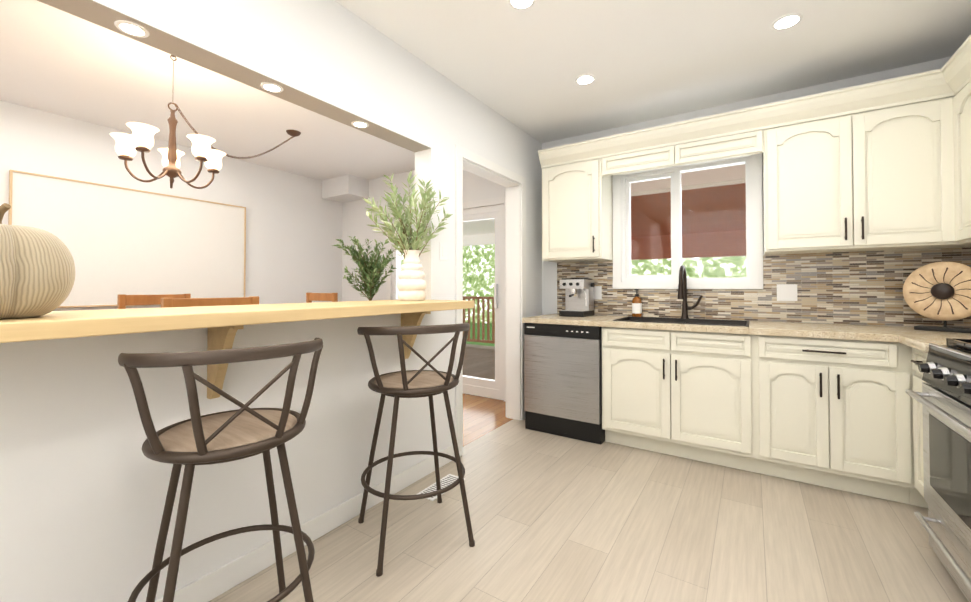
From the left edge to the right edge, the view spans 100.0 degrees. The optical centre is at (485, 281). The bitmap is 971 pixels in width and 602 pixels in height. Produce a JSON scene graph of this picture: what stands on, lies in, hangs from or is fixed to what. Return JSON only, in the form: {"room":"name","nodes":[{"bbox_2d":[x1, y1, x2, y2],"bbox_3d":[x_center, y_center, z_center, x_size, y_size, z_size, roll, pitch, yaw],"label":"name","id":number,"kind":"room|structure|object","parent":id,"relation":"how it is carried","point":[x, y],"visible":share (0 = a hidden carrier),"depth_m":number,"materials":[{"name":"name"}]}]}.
{"room":"kitchen","nodes":[
{"label":"kitchen","id":0,"kind":"room"},
{"bbox_2d":[0,100,342,310],"bbox_3d":[-3.715,-0.079,3.037,0.120,2.570,6.200,-1,-1,33],"label":"wall","id":1,"kind":"structure","parent":0,"point":[293,231],"depth_m":4.47,"materials":[{"name":"white paint"}]},
{"bbox_2d":[8,170,245,307],"bbox_3d":[-3.129,-0.307,3.787,0.042,1.050,1.710,-1,-1,33],"label":"picture","id":2,"kind":"object","parent":1,"relation":"attached to","point":[115,240],"visible":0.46,"depth_m":3.68,"materials":[{"name":"white paper"}]},
{"bbox_2d":[37,0,430,151],"bbox_3d":[-1.213,-0.868,1.393,0.142,0.002,2.960,-1,-1,33],"label":"soffit","id":3,"kind":"structure","parent":0,"point":[97,13],"depth_m":1.61,"materials":[{"name":"grey paint"}]},
{"bbox_2d":[114,20,149,37],"bbox_3d":[-1.211,-0.864,1.396,0.091,0.003,0.092,0,-1,27],"label":"recessed light","id":4,"kind":"object","parent":3,"relation":"in","point":[132,28],"depth_m":1.39,"materials":[{"name":"white paint"}]},
{"bbox_2d":[260,82,282,92],"bbox_3d":[-0.946,-0.858,1.803,0.091,0.003,0.092,0,-1,27],"label":"recessed light","id":5,"kind":"object","parent":3,"relation":"in","point":[267,86],"depth_m":1.80,"materials":[{"name":"white paint"}]},
{"bbox_2d":[351,121,368,127],"bbox_3d":[-0.680,-0.852,2.210,0.091,0.003,0.092,0,-1,27],"label":"recessed light","id":6,"kind":"object","parent":3,"relation":"in","point":[360,124],"depth_m":2.21,"materials":[{"name":"white paint"}]},
{"bbox_2d":[0,0,541,601],"bbox_3d":[-1.202,-0.103,1.398,0.140,2.570,6.200,-1,-1,33],"label":"wall","id":7,"kind":"structure","parent":0,"point":[84,482],"depth_m":1.63,"materials":[{"name":"white paint"}]},
{"bbox_2d":[0,300,473,398],"bbox_3d":[-1.089,0.263,1.296,0.525,0.335,2.951,-1,-1,33],"label":"bar shelf","id":8,"kind":"object","parent":7,"relation":"attached to","point":[223,324],"visible":0.79,"depth_m":1.33,"materials":[{"name":"brown wood"}]},
{"bbox_2d":[0,203,74,318],"bbox_3d":[-1.214,-0.052,0.999,0.296,0.282,0.294,-1,-1,33],"label":"pumpkin","id":9,"kind":"object","parent":8,"relation":"on","point":[37,271],"visible":0.98,"depth_m":0.98,"materials":[{"name":"brown ceramic"}]},
{"bbox_2d":[363,170,451,300],"bbox_3d":[-0.488,-0.287,2.455,0.494,0.798,0.585,-1,-1,33],"label":"vase","id":10,"kind":"object","parent":8,"relation":"on","point":[411,284],"visible":1,"depth_m":2.37,"materials":[{"name":"white"}]},
{"bbox_2d":[155,145,525,601],"bbox_3d":[-2.398,0.121,2.175,3.026,2.145,6.200,-1,-1,33],"label":"baseboard","id":11,"kind":"structure","parent":7,"relation":"attached to","point":[208,587],"depth_m":2.81,"materials":[{"name":"white paint"}]},
{"bbox_2d":[0,0,970,179],"bbox_3d":[-1.165,-1.438,1.394,6.210,0.100,6.440,-1,-1,33],"label":"ceiling","id":12,"kind":"structure","parent":0,"point":[639,60],"depth_m":2.56,"materials":[{"name":"white paint"}]},
{"bbox_2d":[110,55,300,188],"bbox_3d":[-1.770,-0.971,2.929,0.895,0.788,1.423,-1,-1,33],"label":"chandelier","id":13,"kind":"object","parent":12,"relation":"hanging from","point":[140,138],"visible":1,"depth_m":2.39,"materials":[{"name":"white glass"}]},
{"bbox_2d":[322,174,368,202],"bbox_3d":[-1.837,-1.209,5.339,0.530,0.240,0.320,-1,-1,33],"label":"soffit","id":14,"kind":"object","parent":12,"relation":"attached to","point":[346,188],"depth_m":5.22,"materials":[{"name":"white paint"}]},
{"bbox_2d":[508,0,535,9],"bbox_3d":[0.179,-1.377,1.997,0.135,0.003,0.135,0,-1,27],"label":"recessed light","id":15,"kind":"object","parent":12,"relation":"in","point":[520,4],"depth_m":2.02,"materials":[{"name":"white paint"}]},
{"bbox_2d":[575,75,595,84],"bbox_3d":[0.676,-1.366,2.759,0.135,0.003,0.135,0,-1,27],"label":"recessed light","id":16,"kind":"object","parent":12,"relation":"in","point":[583,79],"depth_m":2.75,"materials":[{"name":"white paint"}]},
{"bbox_2d":[771,13,802,29],"bbox_3d":[1.597,-1.375,2.158,0.135,0.003,0.135,0,-1,27],"label":"recessed light","id":17,"kind":"object","parent":12,"relation":"in","point":[783,22],"depth_m":2.15,"materials":[{"name":"white paint"}]},
{"bbox_2d":[209,393,968,601],"bbox_3d":[-1.165,1.231,1.354,6.210,0.100,6.440,-1,-1,33],"label":"floor","id":18,"kind":"structure","parent":0,"point":[555,518],"depth_m":1.88,"materials":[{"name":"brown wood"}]},
{"bbox_2d":[117,294,190,308],"bbox_3d":[-2.215,0.645,2.823,0.425,1.114,0.430,-1,-1,33],"label":"chair","id":19,"kind":"object","parent":18,"relation":"on","point":[123,300],"visible":0.15,"depth_m":2.86,"materials":[{"name":"brown wood"}]},
{"bbox_2d":[161,296,258,307],"bbox_3d":[-1.485,0.634,2.085,0.425,1.114,0.430,-1,-1,33],"label":"chair","id":20,"kind":"object","parent":18,"relation":"on","point":[188,302],"visible":0.06,"depth_m":1.96,"materials":[{"name":"brown wood"}]},
{"bbox_2d":[118,338,322,601],"bbox_3d":[-0.789,0.678,1.260,0.537,1.002,0.536,-1,-1,33],"label":"stool","id":21,"kind":"object","parent":18,"relation":"on","point":[242,432],"visible":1,"depth_m":1.16,"materials":[{"name":"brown metal"}]},
{"bbox_2d":[306,293,337,302],"bbox_3d":[-1.611,0.657,3.579,0.430,1.114,0.425,-1,-1,33],"label":"chair","id":22,"kind":"object","parent":18,"relation":"on","point":[311,297],"visible":0.12,"depth_m":3.73,"materials":[{"name":"brown wood"}]},
{"bbox_2d":[333,236,396,300],"bbox_3d":[-1.123,0.387,3.976,0.570,1.666,0.710,-1,-1,33],"label":"tree","id":23,"kind":"object","parent":18,"relation":"on","point":[370,277],"visible":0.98,"depth_m":3.92,"materials":[{"name":"green plant"}]},
{"bbox_2d":[357,322,474,576],"bbox_3d":[-0.338,0.688,1.933,0.590,1.002,0.590,-1,-1,33],"label":"stool","id":24,"kind":"object","parent":18,"relation":"on","point":[404,383],"visible":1,"depth_m":1.80,"materials":[{"name":"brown metal"}]},
{"bbox_2d":[416,474,464,500],"bbox_3d":[-0.255,1.193,2.373,0.120,0.006,0.300,-1,-1,33],"label":"floor vent","id":25,"kind":"object","parent":18,"relation":"in","point":[447,480],"visible":0.65,"depth_m":2.38,"materials":[{"name":"white plastic"}]},
{"bbox_2d":[524,323,604,443],"bbox_3d":[0.748,0.775,3.428,0.628,0.872,0.641,-1,-1,33],"label":"dishwasher","id":26,"kind":"object","parent":18,"relation":"on","point":[563,380],"visible":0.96,"depth_m":3.15,"materials":[{"name":"silver metal"}]},
{"bbox_2d":[598,326,773,475],"bbox_3d":[1.448,0.768,2.979,1.022,0.873,0.628,-1,-1,33],"label":"base cabinet","id":27,"kind":"object","parent":18,"relation":"on","point":[709,398],"depth_m":2.68,"materials":[{"name":"white paint"}]},
{"bbox_2d":[522,314,970,341],"bbox_3d":[1.662,0.308,2.835,2.832,0.040,0.646,-1,-1,33],"label":"countertop","id":28,"kind":"structure","parent":27,"relation":"on","point":[848,333],"depth_m":2.53,"materials":[{"name":"beige stone"}]},
{"bbox_2d":[559,278,594,316],"bbox_3d":[0.789,0.135,3.524,0.240,0.325,0.357,-1,-1,33],"label":"coffee machine","id":29,"kind":"object","parent":28,"relation":"on","point":[579,297],"visible":0.98,"depth_m":3.51,"materials":[{"name":"silver metal"}]},
{"bbox_2d":[632,289,641,316],"bbox_3d":[1.269,0.179,3.417,0.077,0.234,0.083,-1,-1,33],"label":"soap bottle","id":30,"kind":"object","parent":28,"relation":"on","point":[636,306],"visible":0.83,"depth_m":3.39,"materials":[{"name":"orange glass"}]},
{"bbox_2d":[610,316,749,325],"bbox_3d":[1.428,0.393,2.989,0.850,0.216,0.450,-1,-1,33],"label":"sink","id":31,"kind":"object","parent":28,"relation":"in","point":[701,322],"depth_m":3.08,"materials":[{"name":"black metal"}]},
{"bbox_2d":[677,265,702,318],"bbox_3d":[1.560,0.082,3.107,0.158,0.420,0.264,-1,-1,33],"label":"gooseneck faucet","id":32,"kind":"object","parent":28,"relation":"on","point":[682,289],"visible":0.92,"depth_m":3.18,"materials":[{"name":"brown metal"}]},
{"bbox_2d":[914,321,970,332],"bbox_3d":[2.588,0.163,2.301,0.090,0.233,0.220,0,-1,-29],"label":"stand","id":33,"kind":"object","parent":28,"relation":"on","point":[945,328],"visible":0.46,"depth_m":2.28,"materials":[{"name":"black metal"}]},
{"bbox_2d":[903,262,970,320],"bbox_3d":[2.579,0.054,2.297,0.046,0.334,0.334,0,-1,-29],"label":"disc","id":34,"kind":"object","parent":33,"relation":"on","point":[941,291],"visible":1,"depth_m":2.30,"materials":[{"name":"brown wood"}]},
{"bbox_2d":[774,338,893,500],"bbox_3d":[2.068,0.762,2.574,0.760,0.873,0.628,-1,-1,33],"label":"base cabinet","id":35,"kind":"object","parent":18,"relation":"on","point":[835,406],"depth_m":2.28,"materials":[{"name":"white paint"}]},
{"bbox_2d":[898,334,970,349],"bbox_3d":[2.305,0.293,1.794,0.617,0.040,0.395,-1,-1,33],"label":"countertop","id":36,"kind":"structure","parent":35,"relation":"on","point":[923,340],"depth_m":1.97,"materials":[{"name":"beige stone"}]},
{"bbox_2d":[894,338,928,507],"bbox_3d":[2.313,0.750,1.806,0.624,0.873,0.435,-1,-1,33],"label":"base cabinet","id":37,"kind":"object","parent":18,"relation":"on","point":[908,412],"depth_m":2.12,"materials":[{"name":"white paint"}]},
{"bbox_2d":[905,338,970,601],"bbox_3d":[1.955,0.708,1.321,0.694,0.945,0.756,-1,-1,33],"label":"range","id":38,"kind":"object","parent":18,"relation":"on","point":[943,397],"visible":1,"depth_m":1.56,"materials":[{"name":"silver metal"}]},
{"bbox_2d":[342,56,953,326],"bbox_3d":[0.562,-0.064,4.020,6.210,2.570,0.120,-1,-1,33],"label":"wall","id":39,"kind":"structure","parent":0,"point":[356,220],"depth_m":4.23,"materials":[{"name":"white paint"}]},
{"bbox_2d":[386,196,505,401],"bbox_3d":[-0.467,0.181,4.663,1.774,2.095,0.120,-1,-1,33],"label":"sliding glass door","id":40,"kind":"structure","parent":39,"relation":"attached to","point":[487,388],"depth_m":4.27,"materials":[{"name":"white plastic"}]},
{"bbox_2d":[407,219,494,248],"bbox_3d":[-0.809,-1.174,6.997,4.940,0.780,3.320,-1,-1,33],"label":"roof","id":41,"kind":"structure","parent":39,"relation":"attached to","point":[472,235],"depth_m":8.23,"materials":[{"name":"white"}]},
{"bbox_2d":[538,139,613,262],"bbox_3d":[0.804,-0.665,3.593,0.534,0.960,0.339,-1,-1,33],"label":"upper cabinet","id":42,"kind":"object","parent":39,"relation":"attached to","point":[577,198],"depth_m":3.43,"materials":[{"name":"white paint"}]},
{"bbox_2d":[612,153,762,288],"bbox_3d":[1.597,-0.472,3.316,1.086,1.061,0.120,-1,-1,33],"label":"kitchen window","id":43,"kind":"structure","parent":39,"relation":"in","point":[623,278],"depth_m":3.31,"materials":[{"name":"white plastic"}]},
{"bbox_2d":[557,247,970,327],"bbox_3d":[1.849,0.049,3.100,2.790,0.484,0.009,-1,-1,33],"label":"tile backsplash","id":44,"kind":"structure","parent":39,"relation":"attached to","point":[860,288],"depth_m":2.82,"materials":[{"name":"tile"}]},
{"bbox_2d":[594,286,601,298],"bbox_3d":[1.002,0.101,3.642,0.072,0.118,0.007,-1,-1,33],"label":"outlet","id":45,"kind":"object","parent":44,"relation":"attached to","point":[597,289],"depth_m":3.64,"materials":[{"name":"white plastic"}]},
{"bbox_2d":[777,284,796,300],"bbox_3d":[2.145,0.078,2.897,0.118,0.118,0.007,-1,-1,33],"label":"outlet","id":46,"kind":"object","parent":44,"relation":"attached to","point":[786,292],"depth_m":2.90,"materials":[{"name":"white plastic"}]},
{"bbox_2d":[758,68,949,254],"bbox_3d":[2.300,-0.680,2.586,0.880,0.960,0.392,-1,-1,33],"label":"upper cabinet","id":47,"kind":"object","parent":39,"relation":"attached to","point":[894,177],"depth_m":2.46,"materials":[{"name":"white paint"}]},
{"bbox_2d":[942,35,970,246],"bbox_3d":[2.563,-0.690,1.975,0.368,0.960,0.476,-1,-1,33],"label":"upper cabinet","id":48,"kind":"object","parent":39,"relation":"attached to","point":[956,73],"depth_m":2.19,"materials":[{"name":"white paint"}]},
{"label":"outside","id":49,"kind":"structure","parent":0,"visible":0},
{"bbox_2d":[463,344,494,379],"bbox_3d":[1.770,1.352,5.366,11.000,0.100,3.470,-1,-1,33],"label":"floor","id":50,"kind":"structure","parent":49,"point":[475,354],"depth_m":6.74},
{"bbox_2d":[463,296,494,343],"bbox_3d":[0.075,0.804,8.193,5.118,1.080,0.100,-1,-1,33],"label":"deck railing","id":51,"kind":"object","parent":50,"relation":"on","point":[478,298],"depth_m":8.27,"materials":[{"name":"brown wood"}]},
{"bbox_2d":[631,164,745,259],"bbox_3d":[2.870,-0.056,4.520,3.910,2.690,3.220,-1,-1,33],"label":"window blind","id":52,"kind":"structure","parent":50,"relation":"on","point":[717,211],"depth_m":5.47,"materials":[{"name":"brown wood"}]},
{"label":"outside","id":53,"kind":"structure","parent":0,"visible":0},
{"bbox_2d":[466,322,494,345],"bbox_3d":[12.934,2.009,19.728,60.000,0.100,32.800,-1,-1,33],"label":"lawn","id":54,"kind":"structure","parent":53,"point":[480,343],"depth_m":14.46,"materials":[{"name":"green plant"}]},
{"bbox_2d":[401,244,745,323],"bbox_3d":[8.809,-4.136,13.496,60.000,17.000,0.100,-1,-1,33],"label":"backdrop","id":55,"kind":"structure","parent":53,"point":[475,255],"depth_m":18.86,"materials":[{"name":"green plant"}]}
]}

